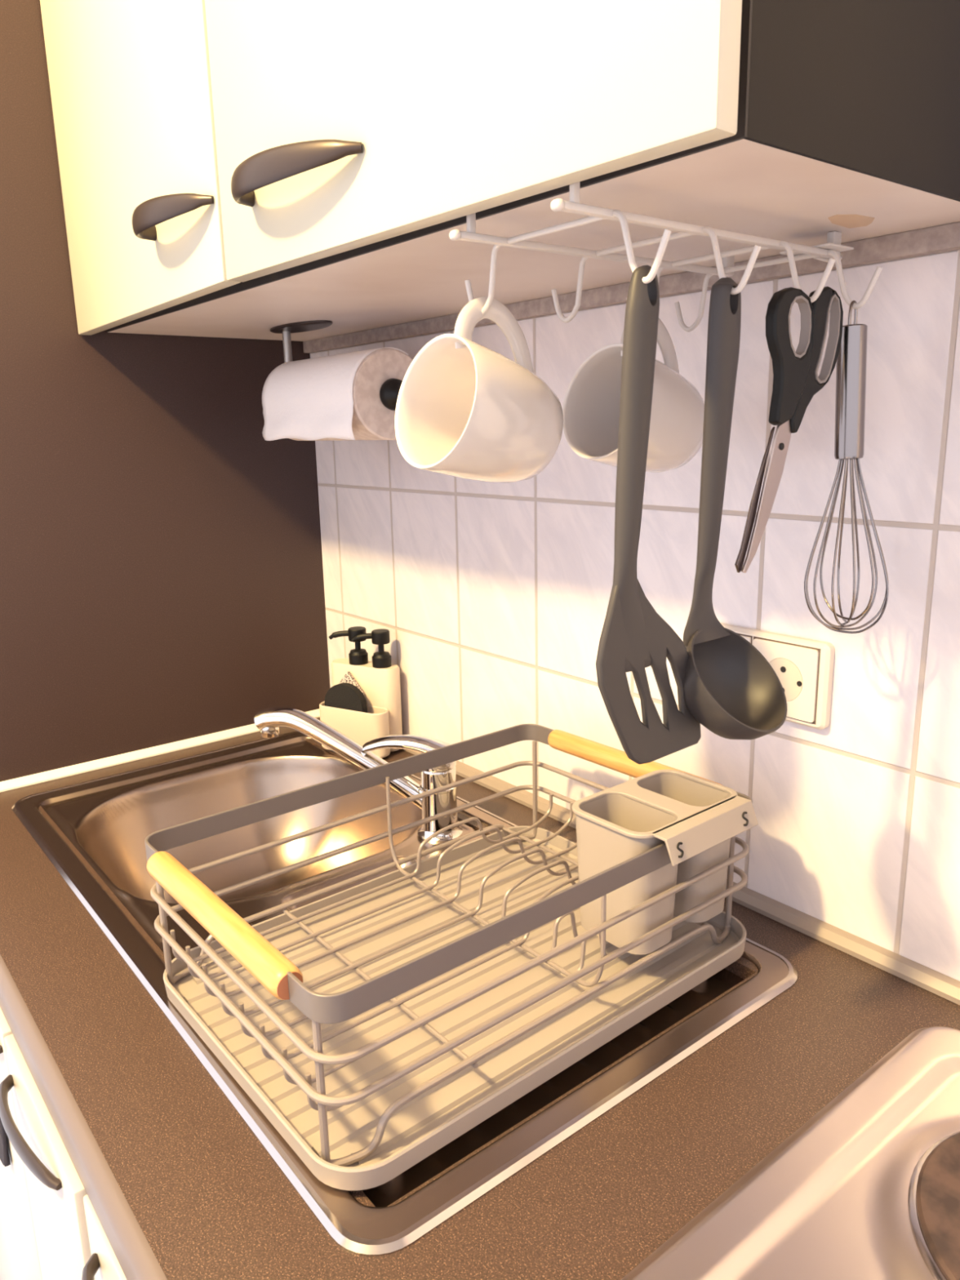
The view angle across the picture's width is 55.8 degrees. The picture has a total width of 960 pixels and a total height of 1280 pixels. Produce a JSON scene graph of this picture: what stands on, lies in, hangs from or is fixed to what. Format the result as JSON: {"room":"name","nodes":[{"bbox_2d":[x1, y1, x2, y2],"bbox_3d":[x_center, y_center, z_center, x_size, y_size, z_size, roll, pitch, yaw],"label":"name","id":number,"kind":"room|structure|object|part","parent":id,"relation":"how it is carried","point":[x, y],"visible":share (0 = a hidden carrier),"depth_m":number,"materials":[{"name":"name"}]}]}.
{"room":"kitchen","nodes":[
{"label":"kitchen","id":0,"kind":"room"},
{"bbox_2d":[0,0,329,782],"bbox_3d":[-0.534,-0.277,1.243,0.635,2.700,0.100,-11,17,-37],"label":"wall","id":1,"kind":"structure","parent":0,"point":[162,582],"depth_m":1.24,"materials":[{"name":"brown painted plaster"}]},
{"bbox_2d":[0,708,319,792],"bbox_3d":[-0.478,0.163,1.310,0.578,0.010,0.011,-11,17,-37],"label":"trim","id":2,"kind":"structure","parent":1,"relation":"attached to","point":[59,773],"depth_m":1.29,"materials":[{"name":"beige plastic"}]},
{"bbox_2d":[310,249,959,981],"bbox_3d":[0.690,-0.088,0.319,0.100,2.700,3.100,-11,17,-37],"label":"wall","id":3,"kind":"structure","parent":0,"point":[492,598],"depth_m":0.82,"materials":[{"name":"white tile"}]},
{"bbox_2d":[40,0,959,341],"bbox_3d":[-0.101,-0.659,0.794,0.378,0.671,0.995,-11,17,-37],"label":"upper cabinet","id":4,"kind":"object","parent":3,"relation":"attached to","point":[239,169],"visible":1,"depth_m":0.59,"materials":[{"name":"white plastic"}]},
{"bbox_3d":[-0.368,-0.678,0.901,0.017,0.671,0.491,-11,16,-36],"label":"door","id":5,"kind":"part","parent":4,"relation":"part of","materials":[{"name":"beige wood"}]},
{"bbox_3d":[-0.285,-0.384,0.822,0.037,0.023,0.161,-11,17,-37],"label":"door handle","id":6,"kind":"part","parent":4,"relation":"part of","materials":[{"name":"brown metal"}]},
{"bbox_3d":[-0.142,-0.336,0.651,0.035,0.023,0.166,-12,17,-39],"label":"door handle","id":7,"kind":"part","parent":4,"relation":"part of","materials":[{"name":"brown metal"}]},
{"bbox_2d":[270,320,402,410],"bbox_3d":[-0.177,-0.333,1.107,0.052,0.111,0.301,-11,17,-37],"label":"paper towel holder","id":8,"kind":"object","parent":4,"relation":"attached to","point":[389,389],"visible":0.5,"depth_m":1.12,"materials":[{"name":"brown metal"}]},
{"bbox_3d":[-0.173,-0.337,1.101,0.011,0.096,0.264,-11,17,-37],"label":"arm","id":9,"kind":"part","parent":8,"relation":"part of","materials":[{"name":"silver metal"}]},
{"bbox_3d":[-0.229,-0.399,1.157,0.052,0.004,0.136,-11,16,-35],"label":"mounting plate","id":10,"kind":"part","parent":8,"relation":"part of","materials":[{"name":"brown metal"}]},
{"bbox_2d":[262,346,413,440],"bbox_3d":[-0.173,-0.295,1.107,0.106,0.101,0.229,-11,17,-37],"label":"paper towel roll","id":11,"kind":"object","parent":8,"relation":"on","point":[332,397],"visible":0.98,"depth_m":1.03,"materials":[{"name":"white paper"}]},
{"bbox_3d":[-0.092,-0.274,1.012,0.035,0.035,0.032,-11,17,-37],"label":"knob","id":12,"kind":"part","parent":8,"relation":"part of","materials":[{"name":"black plastic"}]},
{"bbox_3d":[-0.057,-0.596,0.520,0.017,0.671,0.500,-12,17,-39],"label":"door","id":13,"kind":"part","parent":4,"relation":"part of","materials":[{"name":"beige wood"}]},
{"bbox_2d":[448,182,882,332],"bbox_3d":[0.130,-0.253,0.619,0.303,0.058,0.180,-11,17,-37],"label":"hook rack","id":14,"kind":"object","parent":4,"relation":"attached to","point":[829,252],"visible":0.9,"depth_m":0.60,"materials":[{"name":"white metal"}]},
{"bbox_2d":[395,296,563,483],"bbox_3d":[0.003,-0.172,0.630,0.110,0.126,0.090,-11,17,-37],"label":"mug","id":15,"kind":"object","parent":14,"relation":"hanging from","point":[465,409],"visible":1,"depth_m":0.62,"materials":[{"name":"white ceramic"}]},
{"bbox_3d":[0.011,-0.205,0.630,0.071,0.061,0.007,-11,17,-37],"label":"handle","id":16,"kind":"part","parent":15,"relation":"part of","materials":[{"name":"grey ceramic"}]},
{"bbox_3d":[0.046,-0.230,0.556,0.004,0.045,0.180,-11,17,-37],"label":"hook rod","id":17,"kind":"part","parent":14,"relation":"part of","materials":[{"name":"white metal"}]},
{"bbox_2d":[562,318,704,472],"bbox_3d":[0.130,-0.198,0.728,0.110,0.126,0.090,-11,17,-37],"label":"mug","id":18,"kind":"object","parent":14,"relation":"hanging from","point":[592,399],"visible":0.6,"depth_m":0.73,"materials":[{"name":"grey ceramic"}]},
{"bbox_3d":[0.138,-0.231,0.728,0.071,0.061,0.007,-11,17,-37],"label":"handle","id":19,"kind":"part","parent":18,"relation":"part of","materials":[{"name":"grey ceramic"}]},
{"bbox_2d":[595,265,701,764],"bbox_3d":[0.107,-0.067,0.552,0.098,0.298,0.014,-11,17,-37],"label":"slotted spatula","id":20,"kind":"object","parent":14,"relation":"hanging from","point":[634,637],"visible":1,"depth_m":0.54,"materials":[{"name":"grey plastic"}]},
{"bbox_3d":[0.094,-0.096,0.535,0.041,0.234,0.014,-11,17,-37],"label":"handle","id":21,"kind":"part","parent":20,"relation":"part of","materials":[{"name":"grey plastic"}]},
{"bbox_3d":[0.109,0.019,0.572,0.098,0.122,0.005,-11,17,-37],"label":"blade","id":22,"kind":"part","parent":20,"relation":"part of","materials":[{"name":"grey plastic"}]},
{"bbox_3d":[0.110,-0.243,0.605,0.004,0.045,0.180,-11,17,-37],"label":"hook rod","id":23,"kind":"part","parent":14,"relation":"part of","materials":[{"name":"white metal"}]},
{"bbox_3d":[0.173,-0.255,0.654,0.004,0.045,0.180,-11,17,-37],"label":"hook rod","id":24,"kind":"part","parent":14,"relation":"part of","materials":[{"name":"white metal"}]},
{"bbox_2d":[683,277,786,739],"bbox_3d":[0.166,-0.078,0.582,0.082,0.292,0.069,-11,17,-37],"label":"ladle","id":25,"kind":"object","parent":14,"relation":"hanging from","point":[731,688],"visible":0.98,"depth_m":0.59,"materials":[{"name":"grey plastic"}]},
{"bbox_3d":[0.151,-0.111,0.585,0.051,0.229,0.020,-11,17,-37],"label":"handle","id":26,"kind":"part","parent":25,"relation":"part of","materials":[{"name":"grey plastic"}]},
{"bbox_2d":[683,627,786,739],"bbox_3d":[0.168,0.029,0.607,0.082,0.072,0.069,-11,17,-37],"label":"bowl","id":27,"kind":"object","parent":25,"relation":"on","point":[731,688],"depth_m":0.63,"materials":[{"name":"grey plastic"}]},
{"bbox_3d":[0.219,-0.265,0.689,0.004,0.045,0.180,-11,17,-37],"label":"hook rod","id":28,"kind":"part","parent":14,"relation":"part of","materials":[{"name":"white metal"}]},
{"bbox_2d":[734,286,843,573],"bbox_3d":[0.212,-0.143,0.618,0.104,0.187,0.009,-11,17,-37],"label":"scissors","id":29,"kind":"object","parent":14,"relation":"hanging from","point":[796,380],"visible":1,"depth_m":0.61,"materials":[{"name":"black plastic"}]},
{"bbox_3d":[0.184,-0.094,0.609,0.036,0.095,0.002,-11,17,-37],"label":"blade","id":30,"kind":"part","parent":29,"relation":"part of","materials":[{"name":"grey metal"}]},
{"bbox_3d":[0.193,-0.097,0.612,0.047,0.100,0.002,-11,17,-37],"label":"blade","id":31,"kind":"part","parent":29,"relation":"part of","materials":[{"name":"silver metal"}]},
{"bbox_3d":[0.204,-0.187,0.602,0.045,0.087,0.008,-11,17,-37],"label":"handle","id":32,"kind":"part","parent":29,"relation":"part of","materials":[{"name":"black plastic"}]},
{"bbox_3d":[0.229,-0.192,0.622,0.056,0.096,0.008,-11,17,-37],"label":"handle","id":33,"kind":"part","parent":29,"relation":"part of","materials":[{"name":"black plastic"}]},
{"bbox_2d":[804,300,888,633],"bbox_3d":[0.272,-0.122,0.659,0.057,0.238,0.060,-11,17,-37],"label":"whisk","id":34,"kind":"object","parent":14,"relation":"hanging from","point":[851,364],"visible":1,"depth_m":0.65,"materials":[{"name":"grey metal"}]},
{"bbox_3d":[0.266,-0.177,0.651,0.020,0.094,0.024,-11,17,-37],"label":"handle","id":35,"kind":"part","parent":34,"relation":"part of","materials":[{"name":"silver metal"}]},
{"bbox_2d":[827,214,874,228],"bbox_3d":[0.252,-0.285,0.617,0.050,0.001,0.027,-11,17,-37],"label":"light","id":36,"kind":"object","parent":4,"relation":"attached to","point":[850,221],"visible":1,"depth_m":0.61,"materials":[{"name":"beige"}]},
{"bbox_3d":[0.235,-0.588,0.448,0.296,0.666,0.003,-11,17,-37],"label":"panel","id":37,"kind":"part","parent":4,"relation":"part of","materials":[{"name":"grey laminate"}]},
{"bbox_2d":[302,222,959,353],"bbox_3d":[0.550,-0.226,0.370,0.012,0.016,2.598,-11,17,-37],"label":"trim","id":38,"kind":"structure","parent":3,"relation":"attached to","point":[945,237],"depth_m":0.81,"materials":[{"name":"grey stone"}]},
{"bbox_2d":[403,749,959,1004],"bbox_3d":[0.561,0.328,0.499,0.012,0.012,2.598,-11,17,-37],"label":"trim","id":39,"kind":"structure","parent":3,"relation":"attached to","point":[939,984],"depth_m":0.81,"materials":[{"name":"brown"}]},
{"bbox_2d":[720,622,835,729],"bbox_3d":[0.249,0.029,0.826,0.012,0.076,0.148,-11,17,-37],"label":"wall socket","id":40,"kind":"object","parent":3,"relation":"attached to","point":[803,667],"visible":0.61,"depth_m":0.78,"materials":[{"name":"beige plastic"}]},
{"bbox_3d":[-0.453,1.512,-0.270,3.100,0.100,3.100,-11,17,-37],"label":"floor","id":41,"kind":"structure","parent":0,"visible":0},
{"bbox_2d":[0,1008,94,1279],"bbox_3d":[-0.260,0.682,1.136,0.599,0.868,0.712,-11,17,-37],"label":"base cabinet","id":42,"kind":"object","parent":41,"relation":"on","point":[44,1233],"visible":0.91,"depth_m":0.72,"materials":[{"name":"white wood"}]},
{"bbox_3d":[-0.461,0.343,0.828,0.020,0.022,0.163,-11,17,-37],"label":"door handle","id":43,"kind":"part","parent":42,"relation":"part of","materials":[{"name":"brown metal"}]},
{"bbox_2d":[0,1117,10,1166],"bbox_3d":[-0.449,0.462,0.849,0.007,0.071,0.039,-11,17,-37],"label":"handle","id":44,"kind":"object","parent":42,"relation":"hanging from","point":[4,1154],"visible":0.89,"depth_m":0.84,"materials":[{"name":"grey metal"}]},
{"bbox_3d":[-0.540,0.633,1.036,0.019,0.712,0.498,-11,17,-37],"label":"door","id":45,"kind":"part","parent":42,"relation":"part of","materials":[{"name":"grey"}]},
{"bbox_3d":[-0.345,0.373,0.686,0.020,0.022,0.160,-11,17,-37],"label":"door handle","id":46,"kind":"part","parent":42,"relation":"part of","materials":[{"name":"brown metal"}]},
{"bbox_2d":[0,717,959,1279],"bbox_3d":[0.210,0.362,0.481,0.594,0.031,2.198,-11,17,-37],"label":"countertop","id":47,"kind":"structure","parent":42,"relation":"on","point":[179,1186],"depth_m":0.61,"materials":[{"name":"brown laminate"}]},
{"bbox_2d":[253,706,462,844],"bbox_3d":[-0.142,0.153,1.049,0.246,0.142,0.052,2,13,12],"label":"faucet","id":48,"kind":"object","parent":47,"relation":"on","point":[268,721],"visible":0.84,"depth_m":1.03,"materials":[{"name":"silver metal"}]},
{"bbox_3d":[-0.157,0.137,1.054,0.214,0.113,0.031,2,14,14],"label":"spout","id":49,"kind":"part","parent":48,"relation":"part of","materials":[{"name":"silver metal"}]},
{"bbox_3d":[-0.084,0.121,1.030,0.100,0.029,0.030,2,13,13],"label":"lever","id":50,"kind":"part","parent":48,"relation":"part of","materials":[{"name":"silver metal"}]},
{"bbox_2d":[319,626,402,758],"bbox_3d":[-0.173,0.071,1.300,0.113,0.174,0.064,6,15,29],"label":"soap dispenser","id":51,"kind":"object","parent":47,"relation":"on","point":[379,679],"visible":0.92,"depth_m":1.28,"materials":[{"name":"beige ceramic"}]},
{"bbox_2d":[324,682,367,712],"bbox_3d":[-0.191,0.103,1.293,0.068,0.084,0.015,6,15,29],"label":"sponge","id":52,"kind":"object","parent":51,"relation":"in","point":[344,695],"visible":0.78,"depth_m":1.28,"materials":[{"name":"black"}]},
{"bbox_2d":[338,671,364,696],"bbox_3d":[-0.190,0.090,1.306,0.056,0.093,0.010,6,15,29],"label":"pad","id":53,"kind":"object","parent":51,"relation":"in","point":[348,677],"visible":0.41,"depth_m":1.29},
{"bbox_2d":[11,730,797,1256],"bbox_3d":[-0.159,0.317,0.976,0.442,0.160,0.862,-11,17,-37],"label":"sink","id":54,"kind":"object","parent":47,"relation":"in","point":[108,820],"visible":0.44,"depth_m":0.90,"materials":[{"name":"silver metal"}]},
{"bbox_2d":[163,826,746,1191],"bbox_3d":[-0.014,0.277,0.776,0.425,0.034,0.305,-12,17,-38],"label":"drip tray","id":55,"kind":"object","parent":54,"relation":"on","point":[442,1113],"visible":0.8,"depth_m":0.71,"materials":[{"name":"beige plastic"}]},
{"bbox_2d":[144,723,752,1166],"bbox_3d":[-0.016,0.209,0.769,0.448,0.129,0.295,-12,17,-38],"label":"dish rack","id":56,"kind":"object","parent":55,"relation":"on","point":[282,978],"visible":0.9,"depth_m":0.69,"materials":[{"name":"grey metal"}]},
{"bbox_3d":[-0.182,0.191,0.626,0.021,0.021,0.213,-12,17,-38],"label":"handle","id":57,"kind":"part","parent":56,"relation":"part of","materials":[{"name":"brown wood"}]},
{"bbox_3d":[-0.183,0.212,0.804,0.208,0.113,0.013,-13,17,-41],"label":"corner post","id":58,"kind":"part","parent":56,"relation":"part of","materials":[{"name":"yellow wood"}]},
{"bbox_3d":[-0.115,0.208,0.546,0.018,0.018,0.003,-12,17,-38],"label":"handle","id":59,"kind":"part","parent":56,"relation":"part of","materials":[{"name":"wood"}]},
{"bbox_3d":[-0.012,0.256,0.602,0.208,0.113,0.013,-11,16,-36],"label":"corner post","id":60,"kind":"part","parent":56,"relation":"part of","materials":[{"name":"grey metal"}]},
{"bbox_3d":[-0.023,0.179,0.933,0.208,0.113,0.013,-11,16,-36],"label":"corner post","id":61,"kind":"part","parent":56,"relation":"part of","materials":[{"name":"grey metal"}]},
{"bbox_3d":[0.147,0.122,0.889,0.021,0.021,0.213,-12,17,-38],"label":"handle","id":62,"kind":"part","parent":56,"relation":"part of","materials":[{"name":"brown wood"}]},
{"bbox_3d":[0.148,0.223,0.731,0.208,0.113,0.013,-13,17,-41],"label":"corner post","id":63,"kind":"part","parent":56,"relation":"part of","materials":[{"name":"grey metal"}]},
{"bbox_2d":[572,768,758,954],"bbox_3d":[0.154,0.188,0.765,0.133,0.109,0.105,-12,17,-38],"label":"utensil holder","id":64,"kind":"object","parent":56,"relation":"hanging from","point":[696,819],"visible":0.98,"depth_m":0.74,"materials":[{"name":"beige plastic"}]},
{"bbox_2d":[575,795,678,954],"bbox_3d":[0.121,0.194,0.751,0.058,0.106,0.081,-12,17,-38],"label":"cup","id":65,"kind":"object","parent":64,"relation":"on","point":[611,830],"depth_m":0.73,"materials":[{"name":"beige plastic"}]},
{"bbox_3d":[0.147,0.135,0.760,0.133,0.004,0.086,-12,17,-38],"label":"plate","id":66,"kind":"part","parent":64,"relation":"part of","materials":[{"name":"beige plastic"}]},
{"bbox_2d":[638,774,730,922],"bbox_3d":[0.176,0.182,0.795,0.056,0.106,0.081,-12,17,-38],"label":"cup","id":67,"kind":"object","parent":64,"relation":"on","point":[700,797],"depth_m":0.77,"materials":[{"name":"beige plastic"}]},
{"bbox_2d":[621,1026,959,1279],"bbox_3d":[0.329,0.371,0.325,0.510,0.018,0.578,-11,17,-37],"label":"cooktop","id":68,"kind":"object","parent":47,"relation":"in","point":[868,1188],"visible":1,"depth_m":0.53,"materials":[{"name":"white enamel"},{"name":"dark cast iron"},{"name":"steel"}]},
{"bbox_2d":[81,1194,126,1279],"bbox_3d":[0.053,0.764,0.756,0.595,0.868,0.280,-11,17,-37],"label":"base cabinet","id":69,"kind":"object","parent":41,"relation":"on","point":[103,1264],"visible":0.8,"depth_m":0.57,"materials":[{"name":"white wood"}]},
{"bbox_3d":[-0.205,0.409,0.521,0.020,0.022,0.159,-11,17,-37],"label":"door handle","id":70,"kind":"part","parent":69,"relation":"part of","materials":[{"name":"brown metal"}]}
]}

